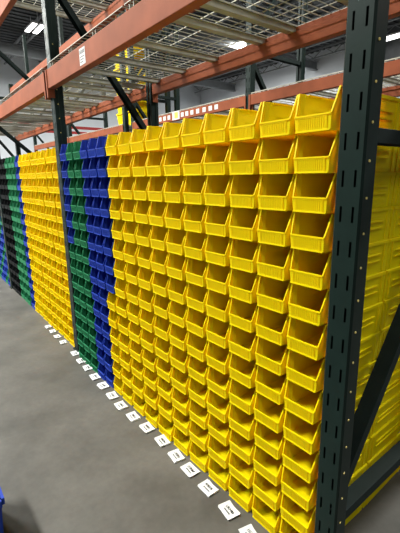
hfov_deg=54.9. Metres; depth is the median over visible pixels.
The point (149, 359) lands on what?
bin
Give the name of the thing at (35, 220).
bin
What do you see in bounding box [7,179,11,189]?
bin
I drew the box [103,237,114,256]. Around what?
bin
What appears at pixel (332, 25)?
beam
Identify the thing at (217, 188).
bin
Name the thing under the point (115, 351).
bin
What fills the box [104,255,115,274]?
bin
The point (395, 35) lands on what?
ceiling light
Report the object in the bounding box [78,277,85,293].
bin
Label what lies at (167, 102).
frame
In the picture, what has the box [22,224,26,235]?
bin
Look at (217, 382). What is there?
bin
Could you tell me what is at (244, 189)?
bin
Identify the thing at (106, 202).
bin
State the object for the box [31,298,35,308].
bin
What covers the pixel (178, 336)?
bin
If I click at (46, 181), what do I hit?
bin
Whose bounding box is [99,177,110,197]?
bin
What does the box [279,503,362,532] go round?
bin
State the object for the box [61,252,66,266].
bin
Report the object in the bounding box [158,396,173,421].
bin
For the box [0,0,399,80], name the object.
ceiling
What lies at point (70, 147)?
bin
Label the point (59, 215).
bin
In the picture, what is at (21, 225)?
bin
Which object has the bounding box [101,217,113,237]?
bin
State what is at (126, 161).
bin
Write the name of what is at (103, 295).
bin
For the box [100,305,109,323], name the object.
bin
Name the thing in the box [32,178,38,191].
bin
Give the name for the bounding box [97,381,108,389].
paper slip
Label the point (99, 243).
bin
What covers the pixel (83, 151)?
bin
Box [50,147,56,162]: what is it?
bin
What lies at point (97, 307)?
bin
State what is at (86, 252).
bin
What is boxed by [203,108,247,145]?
bin
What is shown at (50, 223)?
bin
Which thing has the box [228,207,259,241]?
bin
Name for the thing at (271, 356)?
bin
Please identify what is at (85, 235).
bin
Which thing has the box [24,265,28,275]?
bin
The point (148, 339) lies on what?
bin
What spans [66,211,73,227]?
bin
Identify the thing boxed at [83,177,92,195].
bin
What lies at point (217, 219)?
bin
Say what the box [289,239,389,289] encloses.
bin
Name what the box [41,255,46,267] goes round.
bin
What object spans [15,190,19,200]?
bin
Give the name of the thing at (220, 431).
bin
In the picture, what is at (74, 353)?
paper slip
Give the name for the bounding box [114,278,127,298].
bin
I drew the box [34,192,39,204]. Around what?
bin
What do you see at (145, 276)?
bin
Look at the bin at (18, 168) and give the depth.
4.17 m
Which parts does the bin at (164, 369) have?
label panel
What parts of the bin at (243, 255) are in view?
label panel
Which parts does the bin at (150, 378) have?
label panel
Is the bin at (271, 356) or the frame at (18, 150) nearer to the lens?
the bin at (271, 356)
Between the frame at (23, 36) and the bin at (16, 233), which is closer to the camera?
the bin at (16, 233)
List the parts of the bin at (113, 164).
label panel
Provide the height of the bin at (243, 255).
0.122 m
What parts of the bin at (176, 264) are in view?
label panel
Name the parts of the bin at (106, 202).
label panel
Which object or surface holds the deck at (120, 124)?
on the beam at (114, 130)
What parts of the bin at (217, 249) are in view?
label panel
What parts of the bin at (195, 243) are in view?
label panel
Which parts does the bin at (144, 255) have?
label panel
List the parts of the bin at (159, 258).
label panel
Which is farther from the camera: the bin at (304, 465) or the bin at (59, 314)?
the bin at (59, 314)
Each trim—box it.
[0,41,235,91]
[1,121,103,133]
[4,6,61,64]
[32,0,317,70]
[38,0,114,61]
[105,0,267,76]
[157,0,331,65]
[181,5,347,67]
[181,17,399,87]
[194,23,399,92]
[385,25,399,61]
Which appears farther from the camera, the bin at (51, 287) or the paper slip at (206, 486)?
the bin at (51, 287)
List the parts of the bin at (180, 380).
label panel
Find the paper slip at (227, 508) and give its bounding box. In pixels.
[218,500,239,519]
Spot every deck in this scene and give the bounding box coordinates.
[0,95,92,118]
[0,116,52,129]
[0,128,31,135]
[8,68,145,106]
[14,0,113,22]
[48,6,250,83]
[69,124,130,137]
[124,0,347,45]
[134,94,293,124]
[251,57,399,101]
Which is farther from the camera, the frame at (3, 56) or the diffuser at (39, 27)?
the diffuser at (39, 27)
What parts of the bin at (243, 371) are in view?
label panel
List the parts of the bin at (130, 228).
label panel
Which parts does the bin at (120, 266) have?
label panel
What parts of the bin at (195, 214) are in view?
label panel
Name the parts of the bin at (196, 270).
label panel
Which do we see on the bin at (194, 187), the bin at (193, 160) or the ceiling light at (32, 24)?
the bin at (193, 160)
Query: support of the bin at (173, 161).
on the bin at (174, 185)
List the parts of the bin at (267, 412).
label panel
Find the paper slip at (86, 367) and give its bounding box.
[82,364,92,370]
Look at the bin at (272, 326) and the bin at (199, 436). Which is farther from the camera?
the bin at (199, 436)
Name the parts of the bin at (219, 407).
label panel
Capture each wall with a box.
[0,55,200,158]
[201,43,399,118]
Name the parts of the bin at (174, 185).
label panel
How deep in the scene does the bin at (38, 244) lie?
3.96 m
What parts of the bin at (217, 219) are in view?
label panel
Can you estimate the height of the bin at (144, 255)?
0.122 m
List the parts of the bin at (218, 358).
label panel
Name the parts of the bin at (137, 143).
label panel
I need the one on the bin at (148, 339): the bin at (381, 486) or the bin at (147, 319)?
the bin at (147, 319)
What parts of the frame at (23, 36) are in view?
slotted post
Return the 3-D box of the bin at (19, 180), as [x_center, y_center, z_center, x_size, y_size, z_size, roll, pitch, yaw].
[-1.801,-0.912,4.263,0.402,0.122,0.153,-11,17,-37]
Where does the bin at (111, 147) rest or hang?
on the bin at (113, 164)
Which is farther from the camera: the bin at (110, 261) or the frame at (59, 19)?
the frame at (59, 19)
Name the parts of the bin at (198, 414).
label panel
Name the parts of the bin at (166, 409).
label panel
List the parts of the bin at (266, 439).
label panel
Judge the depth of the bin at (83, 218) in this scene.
2.77 m
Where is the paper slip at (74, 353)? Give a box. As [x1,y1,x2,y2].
[70,350,78,355]
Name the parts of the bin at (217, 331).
label panel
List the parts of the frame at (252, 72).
slotted post, slotted post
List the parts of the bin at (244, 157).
label panel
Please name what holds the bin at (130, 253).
on the bin at (132, 271)
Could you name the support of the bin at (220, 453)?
on the bin at (217, 473)
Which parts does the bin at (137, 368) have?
label panel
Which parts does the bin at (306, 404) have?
label panel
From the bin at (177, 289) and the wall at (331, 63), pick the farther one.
the wall at (331, 63)
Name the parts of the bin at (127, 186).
label panel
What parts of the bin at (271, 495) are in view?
label panel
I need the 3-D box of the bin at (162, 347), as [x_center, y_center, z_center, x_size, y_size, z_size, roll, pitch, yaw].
[-0.057,0.416,2.219,0.402,0.122,0.153,-11,17,-37]
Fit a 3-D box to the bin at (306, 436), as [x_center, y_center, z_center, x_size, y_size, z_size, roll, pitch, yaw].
[0.510,0.570,1.521,0.402,0.122,0.153,-11,17,-37]
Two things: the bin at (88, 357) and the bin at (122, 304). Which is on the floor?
the bin at (88, 357)
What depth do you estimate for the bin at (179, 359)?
2.04 m
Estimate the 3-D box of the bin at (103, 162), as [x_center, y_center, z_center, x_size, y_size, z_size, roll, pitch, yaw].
[-0.444,-0.634,2.453,0.402,0.122,0.132,-11,17,-37]
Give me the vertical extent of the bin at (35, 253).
0.122 m
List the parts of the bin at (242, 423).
label panel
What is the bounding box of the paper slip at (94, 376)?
[89,373,100,379]
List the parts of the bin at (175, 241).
label panel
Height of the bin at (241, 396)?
0.122 m
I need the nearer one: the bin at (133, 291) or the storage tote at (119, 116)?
the bin at (133, 291)
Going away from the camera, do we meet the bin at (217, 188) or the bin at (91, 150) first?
the bin at (217, 188)
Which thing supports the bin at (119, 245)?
on the bin at (120, 266)
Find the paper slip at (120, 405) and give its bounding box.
[114,400,127,409]
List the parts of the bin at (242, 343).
label panel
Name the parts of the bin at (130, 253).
label panel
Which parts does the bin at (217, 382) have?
label panel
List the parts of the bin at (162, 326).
label panel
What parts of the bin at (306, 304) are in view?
label panel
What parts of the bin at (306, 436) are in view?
label panel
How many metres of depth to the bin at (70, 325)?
3.47 m
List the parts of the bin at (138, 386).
label panel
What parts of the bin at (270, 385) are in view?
label panel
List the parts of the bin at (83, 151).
label panel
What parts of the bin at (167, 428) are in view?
label panel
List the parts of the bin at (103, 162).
label panel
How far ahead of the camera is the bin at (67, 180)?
2.92 m
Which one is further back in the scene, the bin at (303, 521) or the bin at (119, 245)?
the bin at (119, 245)
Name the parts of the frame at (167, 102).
slotted post, slotted post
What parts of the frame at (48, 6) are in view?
slotted post, slotted post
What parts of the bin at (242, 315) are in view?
label panel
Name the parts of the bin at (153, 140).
label panel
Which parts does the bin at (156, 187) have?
label panel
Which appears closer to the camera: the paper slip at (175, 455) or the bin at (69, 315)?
the paper slip at (175, 455)
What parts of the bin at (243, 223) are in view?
label panel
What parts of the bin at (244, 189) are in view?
label panel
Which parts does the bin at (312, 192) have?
label panel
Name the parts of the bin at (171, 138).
label panel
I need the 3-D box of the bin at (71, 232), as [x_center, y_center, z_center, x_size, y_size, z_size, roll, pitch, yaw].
[-0.840,-0.272,3.068,0.402,0.122,0.132,-11,17,-37]
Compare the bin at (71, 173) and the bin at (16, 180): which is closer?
the bin at (71, 173)
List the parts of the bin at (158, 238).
label panel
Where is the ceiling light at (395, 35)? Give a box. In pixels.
[386,31,399,40]
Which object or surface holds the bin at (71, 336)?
on the floor
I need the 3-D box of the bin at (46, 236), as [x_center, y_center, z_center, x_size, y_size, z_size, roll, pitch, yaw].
[-1.300,-0.299,3.750,0.402,0.122,0.153,-11,17,-37]
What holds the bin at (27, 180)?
on the bin at (28, 194)
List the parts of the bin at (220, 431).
label panel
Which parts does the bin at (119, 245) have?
label panel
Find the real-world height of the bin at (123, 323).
0.122 m
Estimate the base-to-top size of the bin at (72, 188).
0.122 m
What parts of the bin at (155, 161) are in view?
label panel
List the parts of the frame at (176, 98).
slotted post, slotted post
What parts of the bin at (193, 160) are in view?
label panel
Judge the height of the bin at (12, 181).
0.122 m
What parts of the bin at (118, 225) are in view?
label panel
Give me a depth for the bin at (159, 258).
2.04 m
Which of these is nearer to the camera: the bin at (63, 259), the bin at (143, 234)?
the bin at (143, 234)
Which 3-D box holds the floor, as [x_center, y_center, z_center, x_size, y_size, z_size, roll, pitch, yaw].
[-0.875,-1.211,11.821,29.200,0.100,33.200,-11,17,-37]
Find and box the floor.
[0,277,399,532]
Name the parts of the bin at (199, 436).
label panel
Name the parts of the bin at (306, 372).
label panel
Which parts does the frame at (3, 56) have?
slotted post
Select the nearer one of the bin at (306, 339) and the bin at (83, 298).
the bin at (306, 339)
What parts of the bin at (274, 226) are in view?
label panel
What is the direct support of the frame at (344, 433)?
on the floor
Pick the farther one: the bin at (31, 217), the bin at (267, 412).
the bin at (31, 217)
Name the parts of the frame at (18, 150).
slotted post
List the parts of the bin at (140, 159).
label panel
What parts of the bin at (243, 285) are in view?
label panel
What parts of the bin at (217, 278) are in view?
label panel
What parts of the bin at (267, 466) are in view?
label panel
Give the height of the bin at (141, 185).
0.122 m
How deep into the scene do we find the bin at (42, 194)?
3.60 m
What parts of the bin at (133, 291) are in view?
label panel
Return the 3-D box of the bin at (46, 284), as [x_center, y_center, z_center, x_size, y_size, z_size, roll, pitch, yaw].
[-1.392,0.148,3.985,0.402,0.122,0.153,-11,17,-37]
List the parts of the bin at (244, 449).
label panel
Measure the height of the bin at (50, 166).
0.122 m
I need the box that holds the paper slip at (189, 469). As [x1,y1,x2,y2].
[180,462,199,476]
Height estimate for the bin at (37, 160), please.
0.122 m
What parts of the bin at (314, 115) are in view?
label panel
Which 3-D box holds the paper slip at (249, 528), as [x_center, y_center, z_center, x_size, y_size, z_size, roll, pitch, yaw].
[0.208,1.116,1.599,0.068,0.007,0.093,-8,15,-27]
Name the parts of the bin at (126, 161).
label panel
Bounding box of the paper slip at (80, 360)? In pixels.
[76,358,85,363]
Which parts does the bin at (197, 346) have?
label panel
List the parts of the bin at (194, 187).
label panel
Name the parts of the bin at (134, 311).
label panel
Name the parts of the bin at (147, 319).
label panel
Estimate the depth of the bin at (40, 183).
3.57 m
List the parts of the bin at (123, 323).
label panel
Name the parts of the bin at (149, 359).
label panel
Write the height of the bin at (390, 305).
0.122 m
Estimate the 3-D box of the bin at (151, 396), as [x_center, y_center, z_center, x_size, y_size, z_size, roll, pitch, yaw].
[-0.146,0.746,2.418,0.402,0.122,0.153,-11,17,-37]
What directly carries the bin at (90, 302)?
on the bin at (91, 317)
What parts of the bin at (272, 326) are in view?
label panel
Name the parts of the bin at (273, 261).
label panel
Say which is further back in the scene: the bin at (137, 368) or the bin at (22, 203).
the bin at (22, 203)
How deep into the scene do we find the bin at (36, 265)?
4.14 m
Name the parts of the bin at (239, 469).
label panel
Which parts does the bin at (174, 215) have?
label panel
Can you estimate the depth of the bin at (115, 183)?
2.31 m
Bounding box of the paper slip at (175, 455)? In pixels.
[167,449,184,462]
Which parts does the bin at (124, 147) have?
label panel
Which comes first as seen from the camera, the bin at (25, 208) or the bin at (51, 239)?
the bin at (51, 239)
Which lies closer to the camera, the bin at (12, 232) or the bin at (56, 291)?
the bin at (56, 291)
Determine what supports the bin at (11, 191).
on the bin at (12, 202)
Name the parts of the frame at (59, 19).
slotted post, slotted post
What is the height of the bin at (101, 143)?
0.122 m
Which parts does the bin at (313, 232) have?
label panel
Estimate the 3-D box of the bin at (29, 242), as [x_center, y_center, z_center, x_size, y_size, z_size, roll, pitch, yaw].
[-1.694,-0.291,4.276,0.402,0.122,0.153,-11,17,-37]
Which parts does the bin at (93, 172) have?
label panel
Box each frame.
[0,51,44,288]
[0,84,20,156]
[22,35,67,151]
[41,0,158,351]
[56,0,107,142]
[117,10,170,131]
[125,9,179,131]
[245,0,307,109]
[314,0,399,532]
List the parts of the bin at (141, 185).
label panel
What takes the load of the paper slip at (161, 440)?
on the floor
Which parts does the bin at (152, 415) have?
label panel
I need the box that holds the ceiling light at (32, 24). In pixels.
[24,15,43,33]
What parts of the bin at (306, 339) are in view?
label panel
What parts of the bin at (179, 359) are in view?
label panel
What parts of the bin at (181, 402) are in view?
label panel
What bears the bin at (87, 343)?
on the bin at (88, 357)
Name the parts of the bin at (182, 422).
label panel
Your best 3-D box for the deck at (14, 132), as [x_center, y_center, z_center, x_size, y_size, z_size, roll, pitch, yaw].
[-3.413,-2.277,6.482,0.919,0.040,1.164,-11,16,-36]
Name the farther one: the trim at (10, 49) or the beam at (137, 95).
the trim at (10, 49)
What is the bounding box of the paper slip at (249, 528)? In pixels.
[238,524,256,532]
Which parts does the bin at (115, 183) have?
label panel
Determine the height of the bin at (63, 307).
0.122 m
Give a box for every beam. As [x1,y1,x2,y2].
[0,0,16,25]
[0,72,50,121]
[10,58,47,93]
[16,122,53,140]
[34,138,67,151]
[45,0,210,97]
[59,0,132,57]
[65,83,149,124]
[69,125,122,142]
[132,96,245,128]
[152,0,399,102]
[248,59,399,109]
[328,85,399,99]
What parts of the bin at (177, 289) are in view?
label panel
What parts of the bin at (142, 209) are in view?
label panel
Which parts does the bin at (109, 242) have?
label panel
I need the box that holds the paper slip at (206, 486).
[198,479,218,496]
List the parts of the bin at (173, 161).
label panel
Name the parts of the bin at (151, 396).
label panel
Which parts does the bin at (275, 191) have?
label panel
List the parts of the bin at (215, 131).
label panel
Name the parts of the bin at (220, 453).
label panel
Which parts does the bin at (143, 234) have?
label panel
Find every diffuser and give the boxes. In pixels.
[25,23,36,31]
[33,25,43,33]
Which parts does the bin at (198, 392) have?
label panel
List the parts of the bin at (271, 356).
label panel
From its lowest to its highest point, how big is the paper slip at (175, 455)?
0.007 m
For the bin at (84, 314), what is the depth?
3.03 m
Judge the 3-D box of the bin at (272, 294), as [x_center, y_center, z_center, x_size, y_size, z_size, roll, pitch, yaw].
[0.410,0.070,1.528,0.402,0.122,0.153,-11,17,-37]
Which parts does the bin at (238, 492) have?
label panel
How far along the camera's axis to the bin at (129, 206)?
2.22 m
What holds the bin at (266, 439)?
on the bin at (267, 466)
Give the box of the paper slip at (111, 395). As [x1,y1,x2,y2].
[106,391,118,399]
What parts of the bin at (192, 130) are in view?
label panel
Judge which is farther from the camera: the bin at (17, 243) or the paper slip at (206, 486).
the bin at (17, 243)
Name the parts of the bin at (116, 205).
label panel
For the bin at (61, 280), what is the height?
0.122 m
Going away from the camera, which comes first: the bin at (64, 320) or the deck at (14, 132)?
the bin at (64, 320)
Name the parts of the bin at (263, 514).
label panel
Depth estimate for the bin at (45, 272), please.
3.89 m
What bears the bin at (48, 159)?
on the bin at (50, 166)
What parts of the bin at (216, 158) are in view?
label panel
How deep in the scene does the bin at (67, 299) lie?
3.42 m
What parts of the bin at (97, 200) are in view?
label panel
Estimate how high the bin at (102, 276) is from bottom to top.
0.122 m
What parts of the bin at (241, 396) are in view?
label panel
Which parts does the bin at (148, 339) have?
label panel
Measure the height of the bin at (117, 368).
0.122 m
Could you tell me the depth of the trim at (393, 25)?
23.74 m
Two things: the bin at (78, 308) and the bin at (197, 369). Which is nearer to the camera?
the bin at (197, 369)
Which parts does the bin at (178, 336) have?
label panel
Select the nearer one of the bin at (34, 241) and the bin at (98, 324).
the bin at (98, 324)
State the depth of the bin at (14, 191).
4.48 m
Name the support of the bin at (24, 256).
on the bin at (26, 268)
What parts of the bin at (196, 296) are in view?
label panel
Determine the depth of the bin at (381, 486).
1.80 m
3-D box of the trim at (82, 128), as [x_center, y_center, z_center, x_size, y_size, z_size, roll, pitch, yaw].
[-7.314,-9.221,26.252,19.000,0.500,0.015,-11,17,-37]
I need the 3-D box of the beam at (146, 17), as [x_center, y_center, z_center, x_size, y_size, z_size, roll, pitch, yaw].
[-0.357,-1.132,1.895,0.056,0.188,2.451,-11,17,-36]
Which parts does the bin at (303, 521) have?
label panel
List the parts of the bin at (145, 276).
label panel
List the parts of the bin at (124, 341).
label panel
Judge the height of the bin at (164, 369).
0.122 m
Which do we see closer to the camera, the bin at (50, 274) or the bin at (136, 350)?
the bin at (136, 350)
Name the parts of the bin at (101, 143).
label panel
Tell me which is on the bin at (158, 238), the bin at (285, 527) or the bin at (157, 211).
the bin at (157, 211)
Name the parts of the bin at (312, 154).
label panel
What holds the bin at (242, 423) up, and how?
on the bin at (244, 449)
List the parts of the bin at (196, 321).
label panel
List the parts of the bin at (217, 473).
label panel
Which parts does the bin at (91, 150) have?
label panel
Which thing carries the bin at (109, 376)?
on the floor
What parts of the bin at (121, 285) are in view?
label panel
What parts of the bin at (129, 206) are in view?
label panel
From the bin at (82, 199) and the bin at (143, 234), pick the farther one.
the bin at (82, 199)
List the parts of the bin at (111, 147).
label panel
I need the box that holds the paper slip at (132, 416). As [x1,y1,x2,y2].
[126,411,140,421]
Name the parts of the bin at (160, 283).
label panel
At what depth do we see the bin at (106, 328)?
2.73 m
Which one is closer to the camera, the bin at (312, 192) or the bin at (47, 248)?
the bin at (312, 192)
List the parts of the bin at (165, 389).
label panel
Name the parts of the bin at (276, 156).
label panel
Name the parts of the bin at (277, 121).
label panel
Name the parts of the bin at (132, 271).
label panel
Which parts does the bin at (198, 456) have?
label panel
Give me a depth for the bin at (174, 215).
1.87 m
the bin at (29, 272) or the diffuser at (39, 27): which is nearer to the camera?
the bin at (29, 272)
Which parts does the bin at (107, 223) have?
label panel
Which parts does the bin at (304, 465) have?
label panel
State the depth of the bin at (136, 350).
2.41 m
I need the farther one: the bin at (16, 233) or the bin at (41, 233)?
the bin at (16, 233)
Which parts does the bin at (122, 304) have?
label panel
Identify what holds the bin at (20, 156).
on the bin at (22, 168)
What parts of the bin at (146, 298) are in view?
label panel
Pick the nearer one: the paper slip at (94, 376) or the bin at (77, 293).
the paper slip at (94, 376)
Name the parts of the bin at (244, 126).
label panel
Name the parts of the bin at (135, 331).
label panel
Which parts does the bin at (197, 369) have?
label panel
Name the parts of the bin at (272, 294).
label panel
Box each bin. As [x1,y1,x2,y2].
[2,158,6,168]
[3,169,6,178]
[4,158,8,167]
[5,189,9,199]
[6,168,9,178]
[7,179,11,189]
[8,157,11,167]
[8,210,11,219]
[9,168,12,178]
[9,190,12,199]
[10,179,14,189]
[10,200,13,210]
[11,156,16,167]
[11,230,14,239]
[12,168,16,178]
[12,190,15,200]
[12,221,16,230]
[13,179,17,189]
[13,201,17,211]
[14,156,18,166]
[14,211,18,221]
[14,231,17,240]
[15,167,20,178]
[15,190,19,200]
[15,222,19,232]
[15,241,18,250]
[16,201,20,211]
[16,251,19,260]
[17,179,21,189]
[17,212,21,222]
[18,155,23,166]
[19,166,34,178]
[19,190,22,201]
[19,202,23,212]
[19,223,22,233]
[20,234,24,244]
[21,154,26,165]
[21,179,25,190]
[21,213,25,224]
[21,244,25,254]
[21,263,24,272]
[22,191,26,202]
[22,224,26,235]
[22,273,25,282]
[23,166,33,178]
[23,203,28,213]
[23,236,27,246]
[23,255,26,265]
[23,283,27,292]
[24,179,29,190]
[24,214,29,225]
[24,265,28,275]
[25,152,32,165]
[25,191,31,202]
[25,246,29,256]
[25,275,29,285]
[26,226,30,236]
[26,257,30,267]
[27,166,32,178]
[27,237,32,248]
[27,268,31,278]
[27,286,30,295]
[27,295,31,305]
[28,179,33,190]
[28,203,32,214]
[28,248,33,259]
[29,215,33,226]
[29,278,33,288]
[30,152,35,164]
[30,191,35,203]
[30,227,35,238]
[30,259,34,269]
[30,288,34,298]
[31,165,37,178]
[31,239,36,250]
[31,270,35,281]
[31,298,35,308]
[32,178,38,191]
[32,204,36,216]
[33,216,37,228]
[33,250,37,261]
[33,281,37,291]
[34,151,42,164]
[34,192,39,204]
[34,229,39,240]
[34,261,38,272]
[34,291,38,301]
[35,273,40,284]
[35,302,39,312]
[36,165,41,177]
[36,205,41,217]
[36,241,40,252]
[36,252,42,264]
[37,178,43,191]
[37,217,42,230]
[37,284,41,294]
[38,230,44,242]
[38,264,43,275]
[38,295,42,305]
[39,149,46,163]
[39,192,45,205]
[39,305,43,316]
[40,206,46,218]
[40,243,45,254]
[40,276,44,287]
[40,287,45,298]
[41,164,47,177]
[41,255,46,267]
[42,178,49,192]
[42,219,48,231]
[42,298,46,309]
[43,232,49,244]
[43,267,48,279]
[43,309,48,320]
[44,193,50,206]
[44,244,50,257]
[44,278,49,290]
[45,149,53,163]
[45,206,51,220]
[45,290,50,302]
[46,164,53,177]
[46,257,51,270]
[47,220,53,233]
[47,270,53,282]
[47,302,51,313]
[47,313,52,325]
[48,178,54,192]
[48,234,55,247]
[49,193,57,207]
[49,282,54,294]
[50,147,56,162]
[50,207,58,221]
[50,247,55,260]
[50,294,55,306]
[51,260,57,273]
[51,305,56,318]
[52,163,57,177]
[52,222,59,235]
[52,317,58,330]
[53,178,59,193]
[53,273,58,285]
[53,285,59,298]
[54,236,60,249]
[55,193,60,208]
[55,249,61,263]
[55,298,61,310]
[56,263,63,276]
[56,309,62,323]
[57,208,62,223]
[58,223,63,237]
[58,276,64,289]
[58,322,63,335]
[59,144,75,160]
[59,237,65,252]
[59,289,65,302]
[61,161,69,177]
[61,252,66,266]
[61,302,67,315]
[61,314,68,328]
[63,178,70,194]
[63,266,67,279]
[63,279,69,294]
[63,327,69,340]
[64,195,72,210]
[65,142,74,159]
[65,293,70,307]
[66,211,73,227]
[66,307,71,320]
[67,160,87,177]
[67,319,72,333]
[68,227,75,243]
[69,178,77,194]
[69,243,76,258]
[69,332,74,346]
[70,258,77,274]
[71,195,78,211]
[72,212,80,228]
[72,274,78,289]
[73,141,83,159]
[74,160,85,177]
[74,229,81,245]
[74,289,80,304]
[75,303,81,318]
[76,178,84,195]
[76,245,83,261]
[76,261,84,277]
[76,317,82,333]
[77,196,86,213]
[77,332,84,347]
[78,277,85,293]
[78,346,85,360]
[79,139,90,158]
[79,213,88,230]
[80,230,89,247]
[80,292,87,308]
[80,307,88,323]
[81,159,90,177]
[82,248,90,264]
[82,322,89,338]
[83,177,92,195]
[83,264,91,281]
[83,337,90,352]
[84,280,92,297]
[84,351,91,366]
[85,196,93,214]
[86,215,94,232]
[86,296,94,312]
[87,138,98,157]
[87,232,96,250]
[87,311,95,328]
[88,250,97,267]
[89,157,99,176]
[89,326,96,343]
[90,267,98,284]
[90,341,97,358]
[91,177,100,196]
[91,284,100,301]
[91,356,98,373]
[92,197,101,215]
[93,216,103,234]
[93,300,101,317]
[94,316,102,333]
[95,135,108,156]
[95,234,104,253]
[95,332,104,349]
[96,252,106,271]
[97,156,109,176]
[97,270,107,288]
[97,347,105,364]
[98,362,106,380]
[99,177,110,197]
[99,288,108,306]
[100,197,111,217]
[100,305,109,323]
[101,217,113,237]
[102,321,110,339]
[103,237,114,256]
[103,338,111,355]
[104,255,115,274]
[104,353,113,371]
[105,132,123,155]
[105,369,114,387]
[106,274,116,293]
[107,156,142,176]
[107,292,117,311]
[108,177,122,198]
[108,309,118,328]
[109,198,123,219]
[110,327,119,345]
[110,343,120,362]
[111,219,124,239]
[112,360,122,379]
[113,239,125,259]
[113,258,127,279]
[113,376,123,395]
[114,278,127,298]
[116,296,128,317]
[117,131,132,154]
[117,315,129,335]
[118,153,140,176]
[118,332,130,353]
[119,350,132,371]
[120,177,135,199]
[121,199,136,221]
[121,367,132,388]
[122,383,133,405]
[123,221,137,242]
[123,242,138,264]
[125,263,139,284]
[126,282,140,304]
[127,302,141,324]
[128,321,142,343]
[129,339,143,362]
[130,126,158,152]
[131,358,144,380]
[131,375,145,398]
[132,153,148,176]
[133,176,150,200]
[133,393,145,415]
[134,200,150,223]
[136,223,152,246]
[137,245,152,268]
[137,266,153,290]
[138,288,155,311]
[139,308,155,332]
[140,328,156,352]
[142,348,157,371]
[143,367,158,390]
[144,122,172,151]
[144,385,159,409]
[145,403,159,427]
[146,150,197,175]
[147,176,166,201]
[148,201,167,226]
[150,225,168,250]
[150,248,168,274]
[152,271,169,297]
[153,294,170,319]
[154,315,170,340]
[155,336,171,361]
[156,357,172,382]
[157,376,172,402]
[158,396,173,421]
[158,414,174,441]
[162,119,195,149]
[163,147,196,175]
[163,176,185,202]
[164,202,185,229]
[166,228,186,255]
[166,253,187,280]
[168,277,188,304]
[168,300,187,327]
[169,323,188,350]
[170,345,189,372]
[171,367,189,394]
[171,387,190,415]
[172,407,190,435]
[173,427,190,455]
[181,114,226,147]
[182,147,205,175]
[183,175,206,204]
[183,204,207,232]
[184,231,207,260]
[185,257,207,286]
[186,283,207,312]
[186,307,207,337]
[186,332,207,361]
[187,355,208,384]
[188,377,208,407]
[189,399,209,429]
[189,420,208,451]
[189,441,209,472]
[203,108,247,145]
[203,142,253,174]
[204,175,232,206]
[204,205,231,236]
[204,234,231,266]
[205,262,230,294]
[205,289,231,321]
[206,316,230,348]
[206,341,230,374]
[206,366,230,398]
[206,389,230,423]
[207,414,230,445]
[207,434,230,468]
[208,457,229,490]
[228,102,281,142]
[228,139,261,174]
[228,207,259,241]
[228,268,258,303]
[228,298,257,332]
[228,325,257,361]
[228,353,256,388]
[228,378,255,414]
[228,404,255,440]
[228,451,254,488]
[228,474,253,511]
[229,174,260,208]
[229,238,259,272]
[229,429,254,464]
[251,494,280,532]
[252,471,281,511]
[253,392,284,433]
[253,445,282,486]
[254,420,284,459]
[255,306,289,345]
[255,337,288,375]
[255,365,286,404]
[256,243,292,280]
[256,275,290,313]
[257,174,295,210]
[257,209,293,246]
[258,135,305,173]
[259,95,325,139]
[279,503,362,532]
[280,463,366,532]
[281,439,369,511]
[282,434,368,483]
[283,393,362,454]
[284,359,375,424]
[286,301,382,360]
[286,331,380,392]
[288,271,385,325]
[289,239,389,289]
[290,206,391,252]
[292,172,395,213]
[293,130,397,173]
[294,85,399,136]
[362,466,399,507]
[366,412,399,461]
[366,432,399,469]
[369,390,399,436]
[376,356,399,371]
[377,325,389,356]
[379,294,399,329]
[380,368,399,404]
[382,266,399,300]
[385,236,399,270]
[387,205,399,238]
[391,172,399,205]
[394,147,399,171]
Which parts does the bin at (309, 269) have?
label panel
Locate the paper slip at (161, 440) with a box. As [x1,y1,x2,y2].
[154,434,170,446]
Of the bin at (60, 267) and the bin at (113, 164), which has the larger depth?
the bin at (60, 267)
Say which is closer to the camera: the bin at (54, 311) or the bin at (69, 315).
the bin at (69, 315)
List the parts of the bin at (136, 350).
label panel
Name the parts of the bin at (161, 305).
label panel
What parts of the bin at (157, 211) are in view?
label panel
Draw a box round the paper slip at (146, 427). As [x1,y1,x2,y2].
[139,422,154,433]
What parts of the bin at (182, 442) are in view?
label panel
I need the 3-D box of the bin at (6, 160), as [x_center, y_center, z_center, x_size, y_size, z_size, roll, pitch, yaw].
[-2.100,-1.232,4.582,0.402,0.122,0.153,-11,17,-37]
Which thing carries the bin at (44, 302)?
on the bin at (45, 313)
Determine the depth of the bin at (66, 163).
2.89 m
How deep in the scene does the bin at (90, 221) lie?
2.67 m
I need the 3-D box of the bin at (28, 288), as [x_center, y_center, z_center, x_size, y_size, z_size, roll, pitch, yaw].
[-1.877,0.246,4.669,0.402,0.122,0.153,-11,17,-37]
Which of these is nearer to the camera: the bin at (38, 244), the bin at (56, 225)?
the bin at (56, 225)
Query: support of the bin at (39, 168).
on the bin at (40, 183)
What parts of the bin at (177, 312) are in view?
label panel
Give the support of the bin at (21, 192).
on the bin at (22, 203)
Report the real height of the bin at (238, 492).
0.122 m
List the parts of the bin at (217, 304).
label panel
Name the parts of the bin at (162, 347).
label panel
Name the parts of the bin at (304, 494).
label panel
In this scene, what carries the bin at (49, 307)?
on the bin at (50, 318)
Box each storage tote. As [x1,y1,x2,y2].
[0,488,4,532]
[113,66,144,80]
[115,47,144,67]
[116,110,146,125]
[118,100,146,112]
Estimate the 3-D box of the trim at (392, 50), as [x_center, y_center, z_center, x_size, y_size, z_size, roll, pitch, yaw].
[14.771,-9.331,12.817,0.600,2.150,18.000,-11,17,-37]
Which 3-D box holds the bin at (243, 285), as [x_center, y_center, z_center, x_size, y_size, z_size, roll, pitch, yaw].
[0.312,0.044,1.642,0.402,0.122,0.153,-11,17,-37]
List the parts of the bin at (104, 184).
label panel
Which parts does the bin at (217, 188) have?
label panel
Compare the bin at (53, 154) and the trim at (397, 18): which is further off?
the trim at (397, 18)

